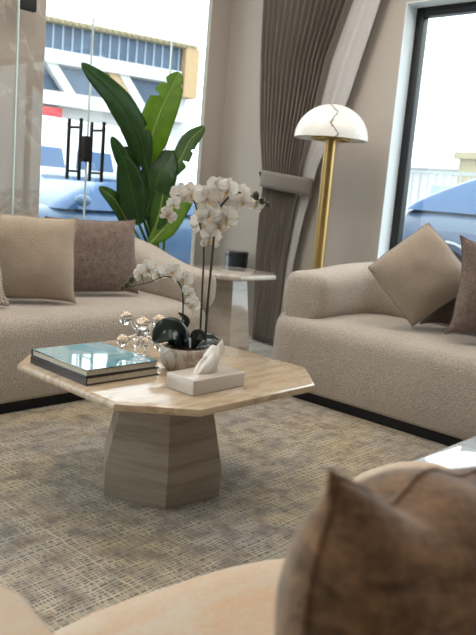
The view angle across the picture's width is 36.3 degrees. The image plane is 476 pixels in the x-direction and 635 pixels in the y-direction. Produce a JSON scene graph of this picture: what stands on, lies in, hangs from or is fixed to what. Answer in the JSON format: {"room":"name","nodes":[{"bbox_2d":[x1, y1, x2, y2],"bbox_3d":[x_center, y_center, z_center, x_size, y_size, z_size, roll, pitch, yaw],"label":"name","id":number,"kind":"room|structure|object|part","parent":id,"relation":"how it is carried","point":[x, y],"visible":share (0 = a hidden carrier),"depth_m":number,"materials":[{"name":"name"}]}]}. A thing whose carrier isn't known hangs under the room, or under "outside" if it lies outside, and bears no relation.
{"room":"living room","nodes":[
{"label":"living room","id":0,"kind":"room"},
{"bbox_2d":[159,342,206,370],"bbox_3d":[-0.183,0.137,2.473,0.169,0.082,0.169,4,10,-4],"label":"bowl","id":1,"kind":"object","parent":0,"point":[180,355],"depth_m":2.41,"materials":[{"name":"beige stone"}]},
{"bbox_2d":[190,0,231,310],"bbox_3d":[-0.204,-1.357,5.423,0.035,3.120,0.200,13,13,42],"label":"wall","id":2,"kind":"structure","parent":0,"point":[219,12],"depth_m":5.36,"materials":[{"name":"grey paint"}]},
{"bbox_2d":[249,335,272,357],"bbox_3d":[-0.261,1.021,0.335,7.670,0.120,8.400,13,13,42],"label":"floor","id":3,"kind":"structure","parent":0,"point":[255,346],"depth_m":5.00,"materials":[{"name":"stone"}]},
{"bbox_2d":[0,237,215,413],"bbox_3d":[-1.154,-0.053,3.531,0.958,0.785,2.228,13,13,42],"label":"sofa","id":4,"kind":"object","parent":3,"relation":"on","point":[26,325],"visible":0.45,"depth_m":3.38,"materials":[{"name":"beige fabric"}]},
{"bbox_2d":[0,212,8,305],"bbox_3d":[-1.196,-0.243,3.067,0.188,0.422,0.489,12,12,36],"label":"cushion","id":5,"kind":"object","parent":4,"relation":"on","point":[3,301],"visible":1,"depth_m":3.23,"materials":[{"name":"fabric"}]},
{"bbox_2d":[0,214,77,302],"bbox_3d":[-0.983,-0.283,3.426,0.451,0.415,0.199,1,10,-22],"label":"cushion","id":6,"kind":"object","parent":4,"relation":"on","point":[37,253],"visible":0.98,"depth_m":3.37,"materials":[{"name":"beige fabric"}]},
{"bbox_2d":[45,216,138,293],"bbox_3d":[-0.758,-0.322,3.802,0.496,0.404,0.166,-1,11,-30],"label":"cushion","id":7,"kind":"object","parent":4,"relation":"on","point":[104,251],"visible":0.59,"depth_m":3.78,"materials":[{"name":"brown fabric"}]},
{"bbox_3d":[-1.166,0.089,3.555,0.958,0.379,2.228,13,13,42],"label":"seat","id":8,"kind":"part","parent":4,"relation":"part of","materials":[{"name":"beige fabric"}]},
{"bbox_3d":[-1.161,-0.253,3.521,0.885,0.390,2.220,13,13,42],"label":"backrest","id":9,"kind":"part","parent":4,"relation":"part of","materials":[{"name":"beige fabric"}]},
{"bbox_2d":[81,62,204,250],"bbox_3d":[-0.667,-0.727,4.758,0.290,1.785,1.086,13,13,42],"label":"banana plant","id":10,"kind":"object","parent":3,"relation":"on","point":[140,195],"visible":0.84,"depth_m":4.70,"materials":[{"name":"green plant"}]},
{"bbox_2d":[0,396,448,632],"bbox_3d":[-0.029,0.762,1.591,3.592,0.012,3.680,13,13,42],"label":"rug","id":11,"kind":"object","parent":3,"relation":"on","point":[72,551],"visible":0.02,"depth_m":2.36,"materials":[{"name":"beige carpet"}]},
{"bbox_2d":[17,336,314,509],"bbox_3d":[-0.252,0.366,2.559,0.860,0.408,0.878,13,13,42],"label":"coffee table","id":12,"kind":"object","parent":11,"relation":"on","point":[161,449],"visible":0.79,"depth_m":2.34,"materials":[{"name":"stone"}]},
{"bbox_2d":[30,356,159,385],"bbox_3d":[-0.470,0.157,2.384,0.318,0.024,0.285,14,13,42],"label":"book","id":13,"kind":"object","parent":12,"relation":"on","point":[99,379],"visible":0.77,"depth_m":2.27,"materials":[{"name":"grey paper"}]},
{"bbox_2d":[31,342,157,376],"bbox_3d":[-0.471,0.133,2.384,0.316,0.022,0.279,14,13,42],"label":"book","id":14,"kind":"object","parent":13,"relation":"on","point":[97,358],"visible":1,"depth_m":2.34,"materials":[{"name":"teal paper"}]},
{"bbox_2d":[117,311,165,355],"bbox_3d":[-0.344,0.061,2.600,0.150,0.161,0.142,10,11,30],"label":"ornament","id":15,"kind":"object","parent":12,"relation":"on","point":[141,342],"visible":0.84,"depth_m":2.58,"materials":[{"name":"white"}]},
{"bbox_3d":[-0.377,0.071,2.591,0.037,0.032,0.022,3,10,-14],"label":"arm","id":16,"kind":"part","parent":15,"relation":"part of","materials":[{"name":"clear glass"}]},
{"bbox_3d":[-0.371,0.027,2.593,0.040,0.039,0.022,5,10,1],"label":"arm","id":17,"kind":"part","parent":15,"relation":"part of","materials":[{"name":"clear glass"}]},
{"bbox_3d":[-0.344,0.092,2.574,0.022,0.039,0.039,4,10,-4],"label":"arm","id":18,"kind":"part","parent":15,"relation":"part of","materials":[{"name":"clear glass"}]},
{"bbox_3d":[-0.311,0.033,2.594,0.039,0.038,0.022,4,10,-4],"label":"arm","id":19,"kind":"part","parent":15,"relation":"part of","materials":[{"name":"clear glass"}]},
{"bbox_2d":[120,176,270,370],"bbox_3d":[-0.150,-0.144,2.426,0.477,0.655,0.169,4,10,-4],"label":"potted orchid","id":20,"kind":"object","parent":12,"relation":"on","point":[180,351],"visible":1,"depth_m":2.40,"materials":[{"name":"white plant"}]},
{"bbox_3d":[-0.326,-0.149,2.421,0.015,0.061,0.065,12,12,37],"label":"flower","id":21,"kind":"part","parent":20,"relation":"part of","materials":[{"name":"white plant"}]},
{"bbox_3d":[-0.299,-0.161,2.385,0.065,0.060,0.020,7,10,13],"label":"flower","id":22,"kind":"part","parent":20,"relation":"part of","materials":[{"name":"white plant"}]},
{"bbox_3d":[-0.284,-0.021,2.430,0.213,0.242,0.012,3,10,-13],"label":"stem","id":23,"kind":"part","parent":20,"relation":"part of","materials":[{"name":"plant"}]},
{"bbox_3d":[-0.270,-0.147,2.435,0.070,0.060,0.028,10,11,28],"label":"flower","id":24,"kind":"part","parent":20,"relation":"part of","materials":[{"name":"white plant"}]},
{"bbox_3d":[-0.231,-0.340,2.402,0.060,0.058,0.020,2,10,-14],"label":"flower","id":25,"kind":"part","parent":20,"relation":"part of","materials":[{"name":"white plant"}]},
{"bbox_3d":[-0.211,-0.152,2.389,0.068,0.063,0.022,10,11,29],"label":"flower","id":26,"kind":"part","parent":20,"relation":"part of","materials":[{"name":"white plant"}]},
{"bbox_3d":[-0.210,-0.373,2.363,0.059,0.049,0.019,10,11,28],"label":"flower","id":27,"kind":"part","parent":20,"relation":"part of","materials":[{"name":"white plant"}]},
{"bbox_3d":[-0.184,-0.411,2.405,0.088,0.076,0.023,3,10,-13],"label":"flower","id":28,"kind":"part","parent":20,"relation":"part of","materials":[{"name":"white plant"}]},
{"bbox_3d":[-0.180,-0.130,2.436,0.069,0.061,0.016,7,10,11],"label":"flower","id":29,"kind":"part","parent":20,"relation":"part of","materials":[{"name":"white plant"}]},
{"bbox_3d":[-0.163,-0.078,2.415,0.060,0.055,0.025,10,11,27],"label":"flower","id":30,"kind":"part","parent":20,"relation":"part of","materials":[{"name":"white plant"}]},
{"bbox_3d":[-0.152,-0.412,2.384,0.091,0.070,0.022,6,10,4],"label":"flower","id":31,"kind":"part","parent":20,"relation":"part of","materials":[{"name":"white plant"}]},
{"bbox_3d":[-0.182,-0.152,2.440,0.151,0.513,0.008,4,10,-2],"label":"stem","id":32,"kind":"part","parent":20,"relation":"part of","materials":[{"name":"plant"}]},
{"bbox_3d":[-0.151,-0.041,2.447,0.067,0.059,0.021,12,12,35],"label":"flower","id":33,"kind":"part","parent":20,"relation":"part of","materials":[{"name":"white plant"}]},
{"bbox_3d":[-0.123,-0.317,2.417,0.086,0.075,0.021,8,10,20],"label":"flower","id":34,"kind":"part","parent":20,"relation":"part of","materials":[{"name":"white plant"}]},
{"bbox_3d":[-0.102,-0.388,2.345,0.099,0.080,0.038,-1,11,-32],"label":"flower","id":35,"kind":"part","parent":20,"relation":"part of","materials":[{"name":"white plant"}]},
{"bbox_3d":[-0.095,-0.344,2.367,0.091,0.074,0.019,8,10,18],"label":"flower","id":36,"kind":"part","parent":20,"relation":"part of","materials":[{"name":"white plant"}]},
{"bbox_3d":[-0.092,-0.273,2.433,0.095,0.079,0.019,-2,12,-37],"label":"flower","id":37,"kind":"part","parent":20,"relation":"part of","materials":[{"name":"white plant"}]},
{"bbox_3d":[-0.070,-0.422,2.387,0.091,0.083,0.016,-2,12,-37],"label":"flower","id":38,"kind":"part","parent":20,"relation":"part of","materials":[{"name":"white plant"}]},
{"bbox_3d":[-0.065,-0.304,2.382,0.091,0.084,0.018,0,10,-24],"label":"flower","id":39,"kind":"part","parent":20,"relation":"part of","materials":[{"name":"white plant"}]},
{"bbox_3d":[-0.039,-0.324,2.375,0.092,0.085,0.019,9,11,25],"label":"flower","id":40,"kind":"part","parent":20,"relation":"part of","materials":[{"name":"white plant"}]},
{"bbox_3d":[-0.029,-0.417,2.356,0.086,0.073,0.016,12,12,37],"label":"flower","id":41,"kind":"part","parent":20,"relation":"part of","materials":[{"name":"white plant"}]},
{"bbox_3d":[-0.004,-0.149,2.439,0.187,0.538,0.009,4,10,-4],"label":"stem","id":42,"kind":"part","parent":20,"relation":"part of","materials":[{"name":"plant"}]},
{"bbox_3d":[0.003,-0.406,2.393,0.089,0.072,0.033,9,11,26],"label":"flower","id":43,"kind":"part","parent":20,"relation":"part of","materials":[{"name":"white plant"}]},
{"bbox_3d":[0.015,-0.379,2.362,0.064,0.055,0.014,8,10,16],"label":"flower","id":44,"kind":"part","parent":20,"relation":"part of","materials":[{"name":"white plant"}]},
{"bbox_3d":[0.063,-0.377,2.413,0.063,0.056,0.017,10,11,30],"label":"flower","id":45,"kind":"part","parent":20,"relation":"part of","materials":[{"name":"white plant"}]},
{"bbox_2d":[166,338,244,395],"bbox_3d":[-0.096,0.143,2.274,0.124,0.150,0.232,13,12,40],"label":"tissue box","id":46,"kind":"object","parent":12,"relation":"on","point":[208,376],"visible":1,"depth_m":2.24,"materials":[{"name":"beige paint"}]},
{"bbox_2d":[0,461,449,634],"bbox_3d":[0.172,0.583,0.779,1.108,0.640,0.988,-3,12,-39],"label":"armchair","id":47,"kind":"object","parent":11,"relation":"on","point":[240,599],"visible":0.23,"depth_m":1.01,"materials":[{"name":"beige fabric"}]},
{"bbox_3d":[0.166,0.654,0.791,1.108,0.379,0.988,-3,12,-39],"label":"seat","id":48,"kind":"part","parent":47,"relation":"part of","materials":[{"name":"beige fabric"}]},
{"bbox_2d":[275,466,475,634],"bbox_3d":[0.183,0.275,0.742,0.195,0.328,0.449,13,13,41],"label":"cushion","id":49,"kind":"object","parent":47,"relation":"on","point":[392,551],"visible":1,"depth_m":0.60,"materials":[{"name":"brown fabric"}]},
{"bbox_2d":[415,436,475,468],"bbox_3d":[0.652,0.575,1.616,0.480,0.460,0.480,13,13,42],"label":"side table","id":50,"kind":"object","parent":11,"relation":"on","point":[463,453],"visible":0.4,"depth_m":1.67,"materials":[{"name":"white stone"}]},
{"bbox_2d":[193,265,275,351],"bbox_3d":[-0.074,-0.018,4.556,0.490,0.557,0.490,13,13,42],"label":"side table","id":51,"kind":"object","parent":3,"relation":"on","point":[228,313],"visible":0.66,"depth_m":4.44,"materials":[{"name":"white stone"}]},
{"bbox_2d":[224,250,248,267],"bbox_3d":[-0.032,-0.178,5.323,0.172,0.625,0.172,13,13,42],"label":"cup","id":52,"kind":"object","parent":51,"relation":"on","point":[235,258],"visible":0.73,"depth_m":5.21,"materials":[{"name":"black glass"}]},
{"bbox_3d":[-0.008,-0.467,5.274,0.172,0.038,0.172,13,13,42],"label":"lid","id":53,"kind":"part","parent":52,"relation":"part of","materials":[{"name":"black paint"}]},
{"bbox_2d":[294,103,367,268],"bbox_3d":[0.512,-0.495,4.493,0.444,1.612,0.444,13,13,42],"label":"floor lamp","id":54,"kind":"object","parent":3,"relation":"on","point":[330,124],"visible":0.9,"depth_m":4.31,"materials":[{"name":"gold metal"}]},
{"bbox_3d":[0.570,-1.179,4.378,0.444,0.205,0.444,13,13,42],"label":"lamp shade","id":55,"kind":"part","parent":54,"relation":"part of","materials":[{"name":"white stone"}]},
{"bbox_2d":[272,262,475,445],"bbox_3d":[1.222,0.171,3.517,2.248,0.745,0.958,13,13,42],"label":"sofa","id":56,"kind":"object","parent":3,"relation":"on","point":[363,359],"visible":0.82,"depth_m":3.51,"materials":[{"name":"beige fabric"}]},
{"bbox_3d":[1.226,-0.022,3.472,2.040,0.350,0.785,13,13,42],"label":"backrest","id":57,"kind":"part","parent":56,"relation":"part of","materials":[{"name":"beige fabric"}]},
{"bbox_3d":[1.211,0.294,3.538,2.248,0.379,0.958,13,13,42],"label":"seat","id":58,"kind":"part","parent":56,"relation":"part of","materials":[{"name":"beige fabric"}]},
{"bbox_2d":[368,223,461,326],"bbox_3d":[0.901,-0.213,3.580,0.514,0.509,0.221,6,10,4],"label":"cushion","id":59,"kind":"object","parent":56,"relation":"on","point":[421,274],"visible":0.85,"depth_m":3.51,"materials":[{"name":"beige fabric"}]},
{"bbox_2d":[419,298,455,324],"bbox_3d":[1.154,-0.084,3.586,0.488,0.320,0.104,12,12,36],"label":"cushion","id":60,"kind":"object","parent":56,"relation":"on","point":[444,314],"visible":0.18,"depth_m":3.64,"materials":[{"name":"brown fabric"}]},
{"bbox_2d":[444,235,475,333],"bbox_3d":[1.223,-0.116,3.333,0.513,0.486,0.175,6,10,5],"label":"cushion","id":61,"kind":"object","parent":56,"relation":"on","point":[464,315],"visible":1,"depth_m":3.31,"materials":[{"name":"brown fabric"}]},
{"bbox_2d":[212,0,421,335],"bbox_3d":[2.683,-0.713,3.053,7.605,3.120,0.200,13,13,42],"label":"wall","id":62,"kind":"structure","parent":0,"point":[360,169],"depth_m":4.81,"materials":[{"name":"grey paint"}]},
{"bbox_2d":[377,0,475,258],"bbox_3d":[2.029,-0.611,3.673,2.845,2.125,0.202,13,13,42],"label":"trim","id":63,"kind":"structure","parent":62,"relation":"attached to","point":[411,7],"depth_m":4.52,"materials":[{"name":"white paint"}]},
{"bbox_2d":[389,1,475,249],"bbox_3d":[2.063,-0.614,3.710,2.837,2.117,0.060,13,13,42],"label":"window","id":64,"kind":"structure","parent":62,"relation":"in","point":[424,14],"depth_m":4.53,"materials":[{"name":"black metal"}]},
{"bbox_3d":[-0.054,-2.073,-0.134,7.820,0.150,8.400,13,13,42],"label":"ceiling","id":65,"kind":"structure","parent":0,"visible":0},
{"bbox_2d":[252,0,380,343],"bbox_3d":[0.534,-1.246,4.736,0.153,2.988,1.451,-4,13,-44],"label":"curtain","id":66,"kind":"object","parent":65,"relation":"hanging from","point":[312,51],"visible":0.88,"depth_m":4.88,"materials":[{"name":"taupe cloth"},{"name":"white sheer cloth"}]},
{"bbox_3d":[-20.672,-8.085,46.070,85.910,0.250,120.000,13,13,42],"label":"ground","id":67,"kind":"structure","parent":0,"visible":0},
{"bbox_2d":[0,0,46,216],"bbox_3d":[-1.902,-1.954,3.970,0.520,4.750,1.645,13,13,42],"label":"wall","id":68,"kind":"structure","parent":67,"relation":"on","point":[32,26],"depth_m":4.40,"materials":[{"name":"beige paint"}]},
{"bbox_2d":[40,115,171,175],"bbox_3d":[-3.424,-2.178,12.088,2.230,2.252,5.230,13,13,42],"label":"van","id":69,"kind":"object","parent":67,"relation":"on","point":[54,129],"visible":0.04,"depth_m":11.56,"materials":[{"name":"white paint"}]},
{"bbox_2d":[39,172,193,264],"bbox_3d":[-1.873,-1.065,8.883,2.080,1.383,4.530,13,13,42],"label":"car","id":70,"kind":"object","parent":67,"relation":"on","point":[59,197],"visible":0.1,"depth_m":8.11,"materials":[{"name":"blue metal"}]},
{"bbox_2d":[74,195,90,205],"bbox_3d":[-1.638,-1.236,7.667,0.180,0.126,0.180,13,13,42],"label":"mirror","id":71,"kind":"object","parent":70,"relation":"attached to","point":[79,199],"depth_m":7.61,"materials":[{"name":"blue metal"}]},
{"bbox_2d":[42,15,199,182],"bbox_3d":[-10.605,-10.059,36.807,14.200,8.370,9.500,-1,11,-31],"label":"office building","id":72,"kind":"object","parent":67,"relation":"on","point":[138,63],"visible":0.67,"depth_m":34.02,"materials":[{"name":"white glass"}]},
{"bbox_2d":[405,163,458,215],"bbox_3d":[14.030,-5.510,36.474,30.600,3.650,5.600,13,13,42],"label":"fence","id":73,"kind":"object","parent":67,"relation":"on","point":[414,166],"visible":0.11,"depth_m":36.85,"materials":[{"name":"white metal"}]},
{"bbox_2d":[430,185,449,194],"bbox_3d":[10.808,-5.177,36.047,3.000,2.600,0.060,13,13,42],"label":"shutter","id":74,"kind":"object","parent":73,"relation":"hanging from","point":[438,187],"depth_m":36.59,"materials":[{"name":"white metal"}]},
{"bbox_2d":[407,170,475,212],"bbox_3d":[4.821,-2.141,15.885,9.550,2.300,0.100,13,13,42],"label":"railing","id":75,"kind":"object","parent":67,"relation":"on","point":[444,173],"visible":0.09,"depth_m":16.20,"materials":[{"name":"white metal"}]},
{"bbox_3d":[4.885,-3.113,15.739,9.500,0.070,0.060,13,13,42],"label":"rail","id":76,"kind":"part","parent":75,"relation":"part of","materials":[{"name":"white metal"}]},
{"bbox_2d":[453,152,475,184],"bbox_3d":[9.906,-5.071,31.177,1.200,3.850,1.600,13,13,42],"label":"kiosk","id":77,"kind":"object","parent":67,"relation":"on","point":[467,160],"visible":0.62,"depth_m":30.47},
{"bbox_3d":[45.111,2.488,15.802,54.570,0.450,75.780,13,13,42],"label":"ground","id":78,"kind":"structure","parent":0,"visible":0},
{"bbox_2d":[402,179,475,262],"bbox_3d":[4.216,-0.771,8.269,4.630,1.624,2.120,13,13,42],"label":"car","id":79,"kind":"object","parent":78,"relation":"on","point":[451,211],"visible":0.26,"depth_m":8.65,"materials":[{"name":"blue paint"}]},
{"bbox_3d":[-2.875,-2.556,2.189,0.035,0.140,8.000,13,13,42],"label":"trim","id":80,"kind":"structure","parent":0,"visible":0},
{"bbox_2d":[11,0,19,214],"bbox_3d":[-3.513,-1.033,1.887,0.014,2.860,6.493,13,13,42],"label":"window","id":81,"kind":"structure","parent":80,"relation":"attached to","point":[18,3],"depth_m":4.25,"materials":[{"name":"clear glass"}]},
{"bbox_3d":[-0.813,-2.281,4.513,0.012,0.824,1.165,13,13,42],"label":"window","id":82,"kind":"structure","parent":80,"relation":"attached to","visible":0},
{"bbox_2d":[20,0,94,219],"bbox_3d":[-1.156,-0.881,4.504,0.148,2.090,0.512,13,13,42],"label":"door","id":83,"kind":"structure","parent":82,"relation":"attached to","point":[27,5],"depth_m":4.56,"materials":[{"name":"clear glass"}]},
{"bbox_3d":[-1.036,-1.063,4.587,0.148,0.380,0.018,13,13,42],"label":"door pull","id":84,"kind":"part","parent":83,"relation":"part of","materials":[{"name":"black metal"}]},
{"bbox_2d":[81,136,92,161],"bbox_3d":[-0.974,-1.079,4.649,0.070,0.160,0.057,13,13,42],"label":"door lock","id":85,"kind":"object","parent":83,"relation":"attached to","point":[87,141],"visible":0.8,"depth_m":4.62,"materials":[{"name":"black metal"}]},
{"bbox_2d":[87,40,172,246],"bbox_3d":[-0.756,-0.890,4.938,0.148,2.030,0.644,13,13,42],"label":"door","id":86,"kind":"structure","parent":82,"relation":"attached to","point":[171,47],"depth_m":4.69,"materials":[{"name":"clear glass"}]},
{"bbox_3d":[-0.918,-1.074,4.713,0.148,0.380,0.018,13,13,42],"label":"door pull","id":87,"kind":"part","parent":86,"relation":"part of","materials":[{"name":"black metal"}]}
]}

